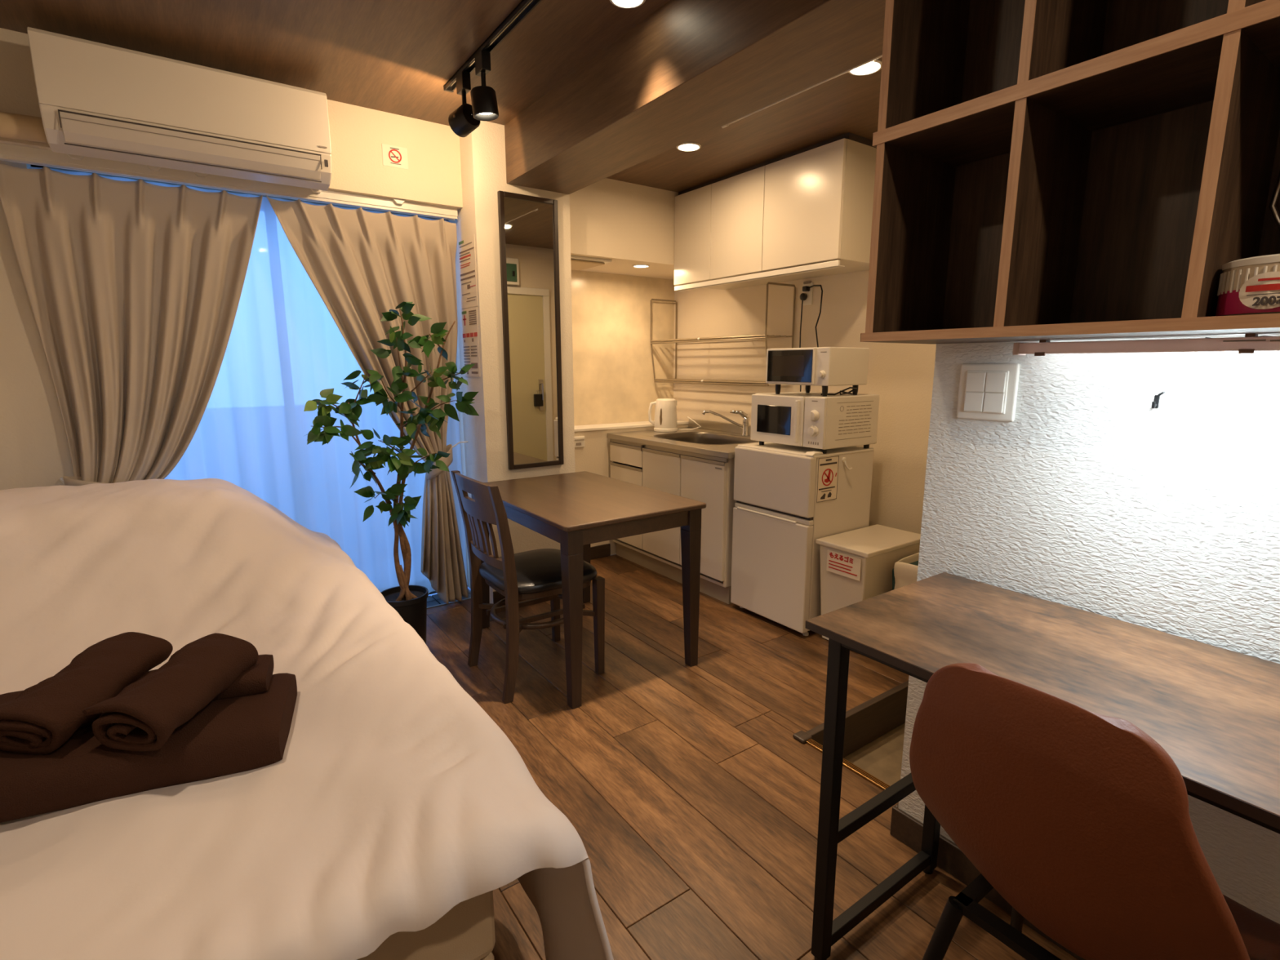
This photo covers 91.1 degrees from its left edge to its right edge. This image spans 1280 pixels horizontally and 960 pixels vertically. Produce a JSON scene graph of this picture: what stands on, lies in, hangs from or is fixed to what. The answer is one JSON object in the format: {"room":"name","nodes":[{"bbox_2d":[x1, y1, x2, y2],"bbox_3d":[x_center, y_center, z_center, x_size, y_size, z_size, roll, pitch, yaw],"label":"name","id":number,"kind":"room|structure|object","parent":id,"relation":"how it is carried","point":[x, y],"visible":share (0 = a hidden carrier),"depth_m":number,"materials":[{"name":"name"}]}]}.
{"room":"studio apartment","nodes":[
{"label":"studio apartment","id":0,"kind":"room"},
{"bbox_2d":[0,160,74,489],"bbox_3d":[-2.683,-0.159,2.272,0.950,2.037,0.160,-7,13,-35],"label":"wall window","id":1,"kind":"structure","parent":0,"point":[34,451],"depth_m":2.39,"materials":[{"name":"beige paint"}]},
{"bbox_2d":[0,27,462,220],"bbox_3d":[-1.998,-1.401,2.466,2.550,0.432,0.280,-7,13,-35],"label":"wall window","id":2,"kind":"structure","parent":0,"point":[433,176],"depth_m":2.80,"materials":[{"name":"beige paint"}]},
{"bbox_2d":[0,163,262,485],"bbox_3d":[-1.933,-0.251,2.599,0.817,1.858,0.165,-7,13,-35],"label":"curtain","id":3,"kind":"object","parent":2,"relation":"hanging from","point":[134,289],"visible":0.68,"depth_m":2.49,"materials":[{"name":"beige fabric"}]},
{"bbox_2d":[0,26,331,191],"bbox_3d":[-2.096,-1.298,2.082,1.913,0.345,0.251,-7,13,-35],"label":"air conditioner","id":4,"kind":"object","parent":2,"relation":"attached to","point":[96,100],"visible":1,"depth_m":2.25,"materials":[{"name":"beige plastic"}]},
{"bbox_2d":[28,166,467,593],"bbox_3d":[-1.637,-0.282,2.956,1.602,1.970,0.040,-7,13,-35],"label":"sheer curtain","id":5,"kind":"object","parent":2,"relation":"hanging from","point":[285,347],"visible":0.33,"depth_m":2.94,"materials":[{"name":"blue fabric"}]},
{"bbox_2d":[31,164,467,594],"bbox_3d":[-1.673,-0.301,3.039,1.600,2.037,0.060,-7,13,-35],"label":"window","id":6,"kind":"structure","parent":2,"relation":"attached to","point":[33,166],"depth_m":2.74,"materials":[{"name":"silver metal"}]},
{"bbox_2d":[265,194,468,603],"bbox_3d":[-1.240,-0.287,3.079,0.852,1.964,0.160,-7,13,-35],"label":"curtain","id":7,"kind":"object","parent":2,"relation":"hanging from","point":[362,264],"visible":0.74,"depth_m":3.05,"materials":[{"name":"beige fabric"}]},
{"bbox_2d":[381,143,408,169],"bbox_3d":[-1.131,-1.493,2.899,0.113,0.092,0.004,-7,13,-35],"label":"no smoking sign","id":8,"kind":"object","parent":2,"relation":"attached to","point":[393,156],"visible":1,"depth_m":2.90,"materials":[{"name":"beige paper"}]},
{"bbox_2d":[0,0,670,125],"bbox_3d":[-0.486,-1.267,0.477,2.720,0.060,5.200,-7,13,-35],"label":"ceiling","id":9,"kind":"structure","parent":0,"point":[397,57],"depth_m":2.20,"materials":[{"name":"brown wood"}]},
{"bbox_2d":[443,0,542,93],"bbox_3d":[-0.250,-1.477,1.841,0.038,0.020,1.875,-7,13,-35],"label":"track","id":10,"kind":"object","parent":9,"relation":"attached to","point":[524,7],"visible":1,"depth_m":2.16,"materials":[{"name":"black metal"}]},
{"bbox_2d":[448,71,479,137],"bbox_3d":[-0.695,-1.478,2.472,0.105,0.220,0.098,9,14,39],"label":"track spotlight","id":11,"kind":"object","parent":10,"relation":"attached to","point":[462,122],"visible":0.96,"depth_m":2.45,"materials":[{"name":"black metal"}]},
{"bbox_2d":[470,49,498,120],"bbox_3d":[-0.576,-1.452,2.314,0.101,0.216,0.100,-7,13,-35],"label":"track spotlight","id":12,"kind":"object","parent":10,"relation":"attached to","point":[483,97],"visible":1,"depth_m":2.29,"materials":[{"name":"black metal"}]},
{"bbox_2d":[609,0,645,8],"bbox_3d":[-0.039,-1.506,1.961,0.116,0.007,0.116,-7,13,-35],"label":"recessed light","id":13,"kind":"object","parent":9,"relation":"in","point":[627,4],"visible":1,"depth_m":1.99,"materials":[{"name":"white glass"}]},
{"bbox_2d":[426,588,471,606],"bbox_3d":[-1.625,0.739,3.110,1.660,0.026,0.188,-7,13,-35],"label":"sill","id":14,"kind":"structure","parent":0,"point":[433,600],"depth_m":3.46,"materials":[{"name":"grey"}]},
{"bbox_2d":[448,120,575,604],"bbox_3d":[-0.737,-0.592,3.501,0.515,2.440,0.560,-7,13,-35],"label":"wall column","id":15,"kind":"structure","parent":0,"point":[484,457],"depth_m":3.19,"materials":[{"name":"white paint"}]},
{"bbox_2d":[457,234,477,309],"bbox_3d":[-0.864,-1.037,3.145,0.003,0.335,0.223,-7,13,-35],"label":"notice","id":16,"kind":"object","parent":15,"relation":"attached to","point":[467,258],"visible":1,"depth_m":3.14,"materials":[{"name":"beige paper"}]},
{"bbox_2d":[459,253,471,259],"bbox_3d":[-0.878,-1.119,3.148,0.001,0.008,0.156,-7,13,-35],"label":"print","id":17,"kind":"object","parent":16,"relation":"on","point":[462,256],"depth_m":3.14,"materials":[{"name":"red"}]},
{"bbox_2d":[459,247,473,253],"bbox_3d":[-0.865,-1.142,3.125,0.001,0.007,0.201,-7,13,-35],"label":"print","id":18,"kind":"object","parent":16,"relation":"on","point":[463,250],"depth_m":3.12,"materials":[{"name":"brown"}]},
{"bbox_2d":[460,275,475,280],"bbox_3d":[-0.865,-1.013,3.148,0.001,0.008,0.201,-7,13,-35],"label":"print","id":19,"kind":"object","parent":16,"relation":"on","point":[463,277],"depth_m":3.15,"materials":[{"name":"brown"}]},
{"bbox_2d":[460,270,475,275],"bbox_3d":[-0.865,-1.036,3.144,0.001,0.008,0.201,-7,13,-35],"label":"print","id":20,"kind":"object","parent":16,"relation":"on","point":[463,273],"depth_m":3.14,"materials":[{"name":"brown"}]},
{"bbox_2d":[461,306,479,376],"bbox_3d":[-0.868,-0.704,3.213,0.003,0.340,0.220,-7,13,-35],"label":"notice","id":21,"kind":"object","parent":15,"relation":"attached to","point":[468,316],"visible":0.96,"depth_m":3.20,"materials":[{"name":"beige paper"}]},
{"bbox_2d":[471,362,477,368],"bbox_3d":[-0.844,-0.583,3.198,0.001,0.027,0.088,-7,13,-35],"label":"print","id":22,"kind":"object","parent":21,"relation":"on","point":[475,366],"depth_m":3.19,"materials":[{"name":"brown"}]},
{"bbox_2d":[493,591,523,604],"bbox_3d":[-0.576,0.609,3.480,0.500,0.085,0.012,-7,13,-35],"label":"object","id":23,"kind":"structure","parent":15,"relation":"attached to","point":[497,597],"depth_m":3.34,"materials":[{"name":"brown wood"}]},
{"bbox_2d":[497,191,564,470],"bbox_3d":[-0.554,-0.741,3.241,0.317,1.363,0.025,-7,13,-35],"label":"wall mirror","id":24,"kind":"object","parent":15,"relation":"attached to","point":[528,225],"visible":1,"depth_m":3.23,"materials":[{"name":"black mirror"}]},
{"bbox_2d":[571,270,674,426],"bbox_3d":[-0.271,-0.894,4.257,1.200,1.040,0.100,-7,13,-35],"label":"wall","id":25,"kind":"structure","parent":0,"point":[613,375],"depth_m":4.29,"materials":[{"name":"beige paint"}]},
{"bbox_2d":[569,177,678,279],"bbox_3d":[-0.118,-1.560,3.915,1.200,0.466,0.630,-7,13,-35],"label":"wall","id":26,"kind":"structure","parent":0,"point":[628,224],"depth_m":3.58,"materials":[{"name":"beige paint"}]},
{"bbox_2d":[570,255,612,270],"bbox_3d":[-0.395,-1.262,3.656,0.330,0.026,0.350,-7,13,-35],"label":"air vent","id":27,"kind":"object","parent":26,"relation":"in","point":[577,263],"visible":0.48,"depth_m":3.58,"materials":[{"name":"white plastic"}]},
{"bbox_2d":[632,264,649,267],"bbox_3d":[0.007,-1.304,3.827,0.104,0.007,0.104,-7,13,-35],"label":"recessed light","id":28,"kind":"object","parent":26,"relation":"in","point":[634,265],"visible":1,"depth_m":3.81,"materials":[{"name":"white plastic"}]},
{"bbox_2d":[574,423,688,555],"bbox_3d":[-0.182,0.065,4.309,1.200,0.855,0.200,-7,13,-35],"label":"wall","id":29,"kind":"structure","parent":0,"point":[593,457],"depth_m":4.08,"materials":[{"name":"beige paint"}]},
{"bbox_2d":[574,435,584,447],"bbox_3d":[-0.386,-0.241,3.968,0.085,0.070,0.020,-7,13,-35],"label":"wall socket","id":30,"kind":"object","parent":29,"relation":"attached to","point":[580,440],"visible":0.71,"depth_m":3.97,"materials":[{"name":"white plastic"}]},
{"bbox_2d":[590,543,610,559],"bbox_3d":[-0.406,0.496,4.094,0.500,0.085,0.012,-7,13,-35],"label":"baseboard","id":31,"kind":"structure","parent":29,"relation":"attached to","point":[603,550],"depth_m":4.18,"materials":[{"name":"brown wood"}]},
{"bbox_2d":[573,419,688,431],"bbox_3d":[-0.176,-0.363,4.229,1.190,0.016,0.210,-7,13,-35],"label":"trim","id":32,"kind":"structure","parent":29,"relation":"on","point":[640,424],"depth_m":4.17,"materials":[{"name":"white plastic"}]},
{"bbox_2d":[606,57,882,192],"bbox_3d":[1.473,-1.375,1.718,1.250,0.060,4.950,-7,13,-35],"label":"ceiling","id":33,"kind":"structure","parent":0,"point":[846,103],"depth_m":2.79,"materials":[{"name":"brown wood"}]},
{"bbox_2d":[676,142,701,151],"bbox_3d":[0.229,-1.567,2.954,0.116,0.007,0.116,-7,13,-35],"label":"recessed light","id":34,"kind":"object","parent":33,"relation":"in","point":[687,146],"visible":0.98,"depth_m":2.94,"materials":[{"name":"white glass"}]},
{"bbox_2d":[504,0,885,194],"bbox_3d":[0.879,-1.269,1.208,0.347,0.322,4.790,-7,13,-35],"label":"ceiling beam","id":35,"kind":"structure","parent":33,"relation":"attached to","point":[690,69],"depth_m":2.08,"materials":[{"name":"brown wood"}]},
{"bbox_2d":[721,54,882,128],"bbox_3d":[1.088,-1.315,1.635,0.018,0.027,2.545,-7,13,-35],"label":"curtain rod","id":36,"kind":"object","parent":33,"relation":"attached to","point":[879,56],"visible":0.44,"depth_m":2.30,"materials":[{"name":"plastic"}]},
{"bbox_2d":[848,59,881,75],"bbox_3d":[0.777,-1.422,2.166,0.116,0.007,0.116,-7,13,-35],"label":"recessed light","id":37,"kind":"object","parent":33,"relation":"in","point":[874,66],"visible":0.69,"depth_m":2.17,"materials":[{"name":"white plastic"}]},
{"bbox_2d":[426,554,1078,959],"bbox_3d":[0.143,1.065,1.371,4.270,0.050,5.220,-7,13,-35],"label":"floor","id":38,"kind":"structure","parent":0,"point":[691,798],"depth_m":1.96,"materials":[{"name":"brown wood"}]},
{"bbox_2d":[303,302,479,644],"bbox_3d":[-1.008,0.025,2.652,0.392,1.534,0.680,7,12,33],"label":"potted ficus","id":39,"kind":"object","parent":38,"relation":"on","point":[410,602],"visible":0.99,"depth_m":2.62,"materials":[{"name":"green plant"}]},
{"bbox_2d":[380,585,428,644],"bbox_3d":[-1.063,0.637,2.841,0.214,0.262,0.214,-7,13,-35],"label":"pot","id":40,"kind":"object","parent":39,"relation":"attached to","point":[411,606],"depth_m":2.79,"materials":[{"name":"black plastic"}]},
{"bbox_2d":[356,890,495,959],"bbox_3d":[-1.475,0.764,1.480,1.522,0.505,2.142,-7,13,-35],"label":"bed","id":41,"kind":"object","parent":38,"relation":"on","point":[466,931],"visible":0.16,"depth_m":0.99,"materials":[{"name":"beige fabric"}]},
{"bbox_2d":[0,478,613,959],"bbox_3d":[-1.350,0.579,1.431,1.737,0.851,2.200,-7,13,-35],"label":"duvet","id":42,"kind":"object","parent":41,"relation":"on","point":[393,801],"visible":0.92,"depth_m":1.05,"materials":[{"name":"beige fabric"}]},
{"bbox_2d":[0,672,297,822],"bbox_3d":[-0.900,0.461,1.103,0.500,0.097,0.251,-4,11,-22],"label":"folded towel","id":43,"kind":"object","parent":42,"relation":"on","point":[241,734],"visible":0.63,"depth_m":1.03,"materials":[{"name":"brown fabric"}]},
{"bbox_2d":[0,631,173,754],"bbox_3d":[-0.974,0.366,1.111,0.138,0.095,0.269,0,10,0],"label":"rolled towel","id":44,"kind":"object","parent":43,"relation":"on","point":[47,713],"visible":0.99,"depth_m":1.05,"materials":[{"name":"brown fabric"}]},
{"bbox_2d":[0,654,273,727],"bbox_3d":[-0.925,0.392,1.149,0.430,0.051,0.120,-5,11,-24],"label":"folded towel","id":45,"kind":"object","parent":43,"relation":"on","point":[256,679],"visible":0.2,"depth_m":1.18,"materials":[{"name":"brown fabric"}]},
{"bbox_2d":[82,633,258,751],"bbox_3d":[-0.804,0.365,1.107,0.130,0.100,0.244,1,10,5],"label":"rolled towel","id":46,"kind":"object","parent":43,"relation":"on","point":[144,714],"visible":1,"depth_m":1.04,"materials":[{"name":"brown fabric"}]},
{"bbox_2d":[426,597,471,608],"bbox_3d":[-1.566,0.738,3.026,1.660,0.010,0.014,-7,13,-35],"label":"trim","id":47,"kind":"structure","parent":38,"relation":"on","point":[438,605],"depth_m":3.38,"materials":[{"name":"silver metal"}]},
{"bbox_2d":[450,470,604,703],"bbox_3d":[-0.462,0.384,2.583,0.496,0.852,0.439,-7,13,-35],"label":"dining chair","id":48,"kind":"object","parent":38,"relation":"on","point":[535,575],"visible":0.87,"depth_m":2.46,"materials":[{"name":"brown wood"}]},
{"bbox_2d":[471,471,706,709],"bbox_3d":[-0.274,0.408,2.836,0.660,0.712,0.980,-7,13,-35],"label":"dining table","id":49,"kind":"object","parent":38,"relation":"on","point":[577,510],"visible":0.84,"depth_m":2.53,"materials":[{"name":"brown wood"}]},
{"bbox_2d":[609,438,736,604],"bbox_3d":[0.399,0.164,3.918,0.698,0.799,1.100,-7,13,-35],"label":"base unit","id":50,"kind":"object","parent":38,"relation":"on","point":[711,482],"visible":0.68,"depth_m":3.53,"materials":[{"name":"beige"}]},
{"bbox_2d":[607,418,759,462],"bbox_3d":[0.406,-0.209,3.836,0.711,0.216,1.140,-7,13,-35],"label":"countertop","id":51,"kind":"structure","parent":50,"relation":"on","point":[713,438],"depth_m":3.98,"materials":[{"name":"grey metal"}]},
{"bbox_2d":[648,398,701,431],"bbox_3d":[0.226,-0.438,4.203,0.338,0.215,0.160,-3,11,-17],"label":"electric kettle","id":52,"kind":"object","parent":51,"relation":"on","point":[665,411],"visible":1,"depth_m":4.13,"materials":[{"name":"white plastic"}]},
{"bbox_2d":[647,431,757,445],"bbox_3d":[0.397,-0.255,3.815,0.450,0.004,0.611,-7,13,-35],"label":"sink","id":53,"kind":"object","parent":51,"relation":"in","point":[695,433],"depth_m":4.00,"materials":[{"name":"silver metal"}]},
{"bbox_2d":[702,410,749,435],"bbox_3d":[0.535,-0.356,3.918,0.301,0.158,0.052,1,10,6],"label":"tap","id":54,"kind":"object","parent":51,"relation":"on","point":[745,427],"visible":1,"depth_m":3.90,"materials":[{"name":"silver metal"}]},
{"bbox_2d":[730,441,873,635],"bbox_3d":[0.809,0.256,3.188,0.472,0.882,0.486,-7,13,-35],"label":"fridge","id":55,"kind":"object","parent":38,"relation":"on","point":[778,519],"visible":0.84,"depth_m":3.00,"materials":[{"name":"beige metal"}]},
{"bbox_2d":[750,391,879,453],"bbox_3d":[0.859,-0.259,3.096,0.465,0.329,0.446,-7,13,-35],"label":"microwave","id":56,"kind":"object","parent":55,"relation":"on","point":[811,420],"visible":0.98,"depth_m":2.92,"materials":[{"name":"white plastic"}]},
{"bbox_2d":[765,346,869,396],"bbox_3d":[0.833,-0.515,2.978,0.304,0.216,0.360,-7,13,-35],"label":"toaster oven","id":57,"kind":"object","parent":56,"relation":"on","point":[824,366],"visible":1,"depth_m":2.85,"materials":[{"name":"white plastic"}]},
{"bbox_2d":[837,400,873,439],"bbox_3d":[0.998,-0.278,2.916,0.270,0.170,0.001,-7,13,-35],"label":"print","id":58,"kind":"object","parent":56,"relation":"attached to","point":[855,418],"depth_m":2.92,"materials":[{"name":"beige paper"}]},
{"bbox_2d":[816,455,839,502],"bbox_3d":[0.861,-0.004,2.876,0.143,0.203,0.002,-7,13,-35],"label":"sticker","id":59,"kind":"object","parent":55,"relation":"attached to","point":[828,467],"visible":1,"depth_m":2.87,"materials":[{"name":"beige paper"}]},
{"bbox_2d":[818,486,835,490],"bbox_3d":[0.858,0.038,2.881,0.115,0.006,0.001,-7,13,-35],"label":"print","id":60,"kind":"object","parent":59,"relation":"on","point":[820,488],"depth_m":2.88,"materials":[{"name":"grey paper"}]},
{"bbox_2d":[819,462,836,466],"bbox_3d":[0.860,-0.074,2.862,0.120,0.008,0.001,-7,13,-35],"label":"print","id":61,"kind":"object","parent":59,"relation":"on","point":[821,464],"depth_m":2.86,"materials":[{"name":"grey paper"}]},
{"bbox_2d":[842,457,852,470],"bbox_3d":[0.967,-0.075,2.931,0.058,0.064,0.013,-4,11,-18],"label":"wall hook","id":62,"kind":"object","parent":55,"relation":"attached to","point":[844,459],"visible":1,"depth_m":2.92,"materials":[{"name":"white plastic"}]},
{"bbox_2d":[792,730,812,743],"bbox_3d":[0.560,0.886,2.164,0.048,0.014,0.050,-7,13,-35],"label":"trim","id":63,"kind":"structure","parent":38,"relation":"on","point":[802,736],"depth_m":2.16,"materials":[{"name":"brown wood"}]},
{"bbox_2d":[815,524,920,639],"bbox_3d":[1.076,0.501,2.940,0.471,0.480,0.278,-7,13,-35],"label":"waste bin","id":64,"kind":"object","parent":38,"relation":"on","point":[856,566],"visible":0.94,"depth_m":2.81,"materials":[{"name":"beige plastic"}]},
{"bbox_2d":[828,560,857,576],"bbox_3d":[0.896,0.388,2.773,0.001,0.035,0.150,-7,13,-35],"label":"print","id":65,"kind":"object","parent":64,"relation":"attached to","point":[842,567],"depth_m":2.77,"materials":[{"name":"red"}]},
{"bbox_2d":[892,552,919,590],"bbox_3d":[1.291,0.550,2.784,0.383,0.447,0.197,-7,13,-35],"label":"waste bin","id":66,"kind":"object","parent":38,"relation":"on","point":[904,571],"visible":0.23,"depth_m":2.68,"materials":[{"name":"beige plastic"}]},
{"bbox_2d":[804,572,1279,959],"bbox_3d":[0.825,0.705,1.037,0.503,0.776,1.019,-7,13,-35],"label":"desk","id":67,"kind":"object","parent":38,"relation":"on","point":[1214,710],"visible":0.88,"depth_m":1.10,"materials":[{"name":"brown wood"}]},
{"bbox_2d":[909,662,1279,959],"bbox_3d":[0.731,0.660,0.995,0.598,0.880,0.452,-7,13,-35],"label":"desk chair","id":68,"kind":"object","parent":38,"relation":"on","point":[1079,819],"visible":1,"depth_m":0.77,"materials":[{"name":"brown leather"}]},
{"bbox_2d":[673,270,936,533],"bbox_3d":[1.100,-0.445,3.521,0.100,2.540,3.000,-7,13,-35],"label":"wall","id":69,"kind":"structure","parent":0,"point":[902,374],"depth_m":3.49,"materials":[{"name":"beige paint"}]},
{"bbox_2d":[674,179,759,289],"bbox_3d":[0.474,-1.447,3.764,0.429,0.535,0.327,-7,13,-35],"label":"upper cabinet","id":70,"kind":"object","parent":69,"relation":"attached to","point":[692,206],"visible":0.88,"depth_m":3.64,"materials":[{"name":"beige"}]},
{"bbox_2d":[688,418,751,434],"bbox_3d":[0.686,-0.324,4.017,0.025,0.058,1.140,-7,13,-35],"label":"backsplash","id":71,"kind":"structure","parent":69,"relation":"attached to","point":[706,424],"depth_m":4.23,"materials":[{"name":"beige metal"}]},
{"bbox_2d":[649,282,795,386],"bbox_3d":[0.481,-0.904,4.015,0.240,0.572,1.096,-7,13,-35],"label":"dish rack","id":72,"kind":"object","parent":69,"relation":"attached to","point":[765,335],"visible":0.91,"depth_m":3.89,"materials":[{"name":"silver metal"}]},
{"bbox_2d":[710,160,813,284],"bbox_3d":[0.685,-1.394,3.472,0.429,0.535,0.399,-7,13,-35],"label":"upper cabinet","id":73,"kind":"object","parent":69,"relation":"attached to","point":[737,202],"visible":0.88,"depth_m":3.35,"materials":[{"name":"beige"}]},
{"bbox_2d":[802,280,813,305],"bbox_3d":[0.942,-1.051,3.533,0.016,0.128,0.070,-7,13,-35],"label":"wall socket","id":74,"kind":"object","parent":69,"relation":"attached to","point":[809,300],"visible":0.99,"depth_m":3.52,"materials":[{"name":"white plastic"}]},
{"bbox_2d":[799,293,807,391],"bbox_3d":[0.924,-0.673,3.585,0.033,0.765,0.078,-2,11,-10],"label":"plug","id":75,"kind":"object","parent":74,"relation":"attached to","point":[803,296],"visible":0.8,"depth_m":3.54,"materials":[{"name":"black plastic"}]},
{"bbox_2d":[802,284,822,346],"bbox_3d":[0.955,-0.779,3.369,0.072,0.548,0.428,-1,10,-3],"label":"plug","id":76,"kind":"object","parent":74,"relation":"attached to","point":[806,288],"visible":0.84,"depth_m":3.41,"materials":[{"name":"black plastic"}]},
{"bbox_2d":[761,132,876,277],"bbox_3d":[0.939,-1.330,3.121,0.429,0.535,0.474,-7,13,-35],"label":"upper cabinet","id":77,"kind":"object","parent":69,"relation":"attached to","point":[819,197],"visible":0.95,"depth_m":2.93,"materials":[{"name":"beige"}]},
{"bbox_2d":[674,260,844,291],"bbox_3d":[0.576,-1.081,3.358,0.046,0.026,1.203,-7,13,-35],"label":"rail","id":78,"kind":"object","parent":77,"relation":"attached to","point":[836,264],"visible":1,"depth_m":3.24,"materials":[{"name":"white plastic"}]},
{"bbox_2d":[805,680,908,757],"bbox_3d":[1.095,0.892,2.547,1.300,0.162,0.028,-7,13,-35],"label":"trim","id":79,"kind":"structure","parent":69,"relation":"attached to","point":[875,717],"depth_m":2.38,"materials":[{"name":"brown wood"}]},
{"bbox_2d":[843,723,905,786],"bbox_3d":[1.221,1.028,2.393,1.300,0.050,0.460,-7,13,-35],"label":"floor","id":80,"kind":"structure","parent":0,"point":[882,757],"depth_m":2.31,"materials":[{"name":"tile"}]},
{"bbox_2d":[897,334,1279,924],"bbox_3d":[1.497,0.026,0.513,0.120,2.300,2.580,-7,13,-35],"label":"wall","id":81,"kind":"structure","parent":0,"point":[1097,499],"depth_m":1.20,"materials":[{"name":"white paint"}]},
{"bbox_2d":[805,740,887,790],"bbox_3d":[0.690,0.994,2.003,0.027,0.158,0.460,-7,13,-35],"label":"trim","id":82,"kind":"structure","parent":81,"relation":"attached to","point":[812,745],"depth_m":1.98,"materials":[{"name":"gold metal"}]},
{"bbox_2d":[889,805,1085,959],"bbox_3d":[1.441,1.121,0.681,0.012,0.085,2.592,-7,13,-35],"label":"baseboard","id":83,"kind":"structure","parent":81,"relation":"attached to","point":[906,828],"depth_m":1.59,"materials":[{"name":"brown wood"}]},
{"bbox_2d":[956,363,1020,422],"bbox_3d":[0.769,-0.196,1.393,0.018,0.125,0.126,-7,13,-35],"label":"light switch","id":84,"kind":"object","parent":81,"relation":"attached to","point":[987,391],"visible":1,"depth_m":1.38,"materials":[{"name":"white plastic"}]},
{"bbox_2d":[860,0,1279,344],"bbox_3d":[0.983,-0.603,0.781,0.278,0.807,1.390,-7,13,-35],"label":"wall shelf","id":85,"kind":"object","parent":81,"relation":"attached to","point":[1052,170],"visible":1,"depth_m":1.13,"materials":[{"name":"brown wood"}]},
{"bbox_2d":[1012,333,1279,355],"bbox_3d":[0.959,-0.222,1.028,0.044,0.031,0.642,-7,13,-35],"label":"lamp","id":86,"kind":"object","parent":85,"relation":"attached to","point":[1251,343],"visible":1,"depth_m":1.09,"materials":[{"name":"beige plastic"}]},
{"bbox_2d":[1222,339,1279,342],"bbox_3d":[0.999,-0.209,0.940,0.001,0.008,0.190,-7,13,-35],"label":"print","id":87,"kind":"object","parent":86,"relation":"attached to","point":[1224,340],"depth_m":0.99,"materials":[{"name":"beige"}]},
{"bbox_2d":[1215,253,1279,315],"bbox_3d":[0.892,-0.267,0.869,0.140,0.077,0.136,-7,13,-35],"label":"tub","id":88,"kind":"object","parent":85,"relation":"on","point":[1251,285],"visible":0.95,"depth_m":0.85,"materials":[{"name":"beige plastic"}]},
{"bbox_2d":[1269,171,1279,231],"bbox_3d":[1.022,-0.370,0.858,0.173,0.283,0.192,-2,11,-9],"label":"ornament","id":89,"kind":"object","parent":85,"relation":"on","point":[1273,208],"visible":1,"depth_m":0.93,"materials":[{"name":"metal"}]},
{"bbox_2d":[1151,391,1165,408],"bbox_3d":[0.947,-0.147,1.146,0.018,0.032,0.018,-7,13,-35],"label":"hook","id":90,"kind":"object","parent":81,"relation":"attached to","point":[1155,403],"visible":1,"depth_m":1.15,"materials":[{"name":"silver metal"}]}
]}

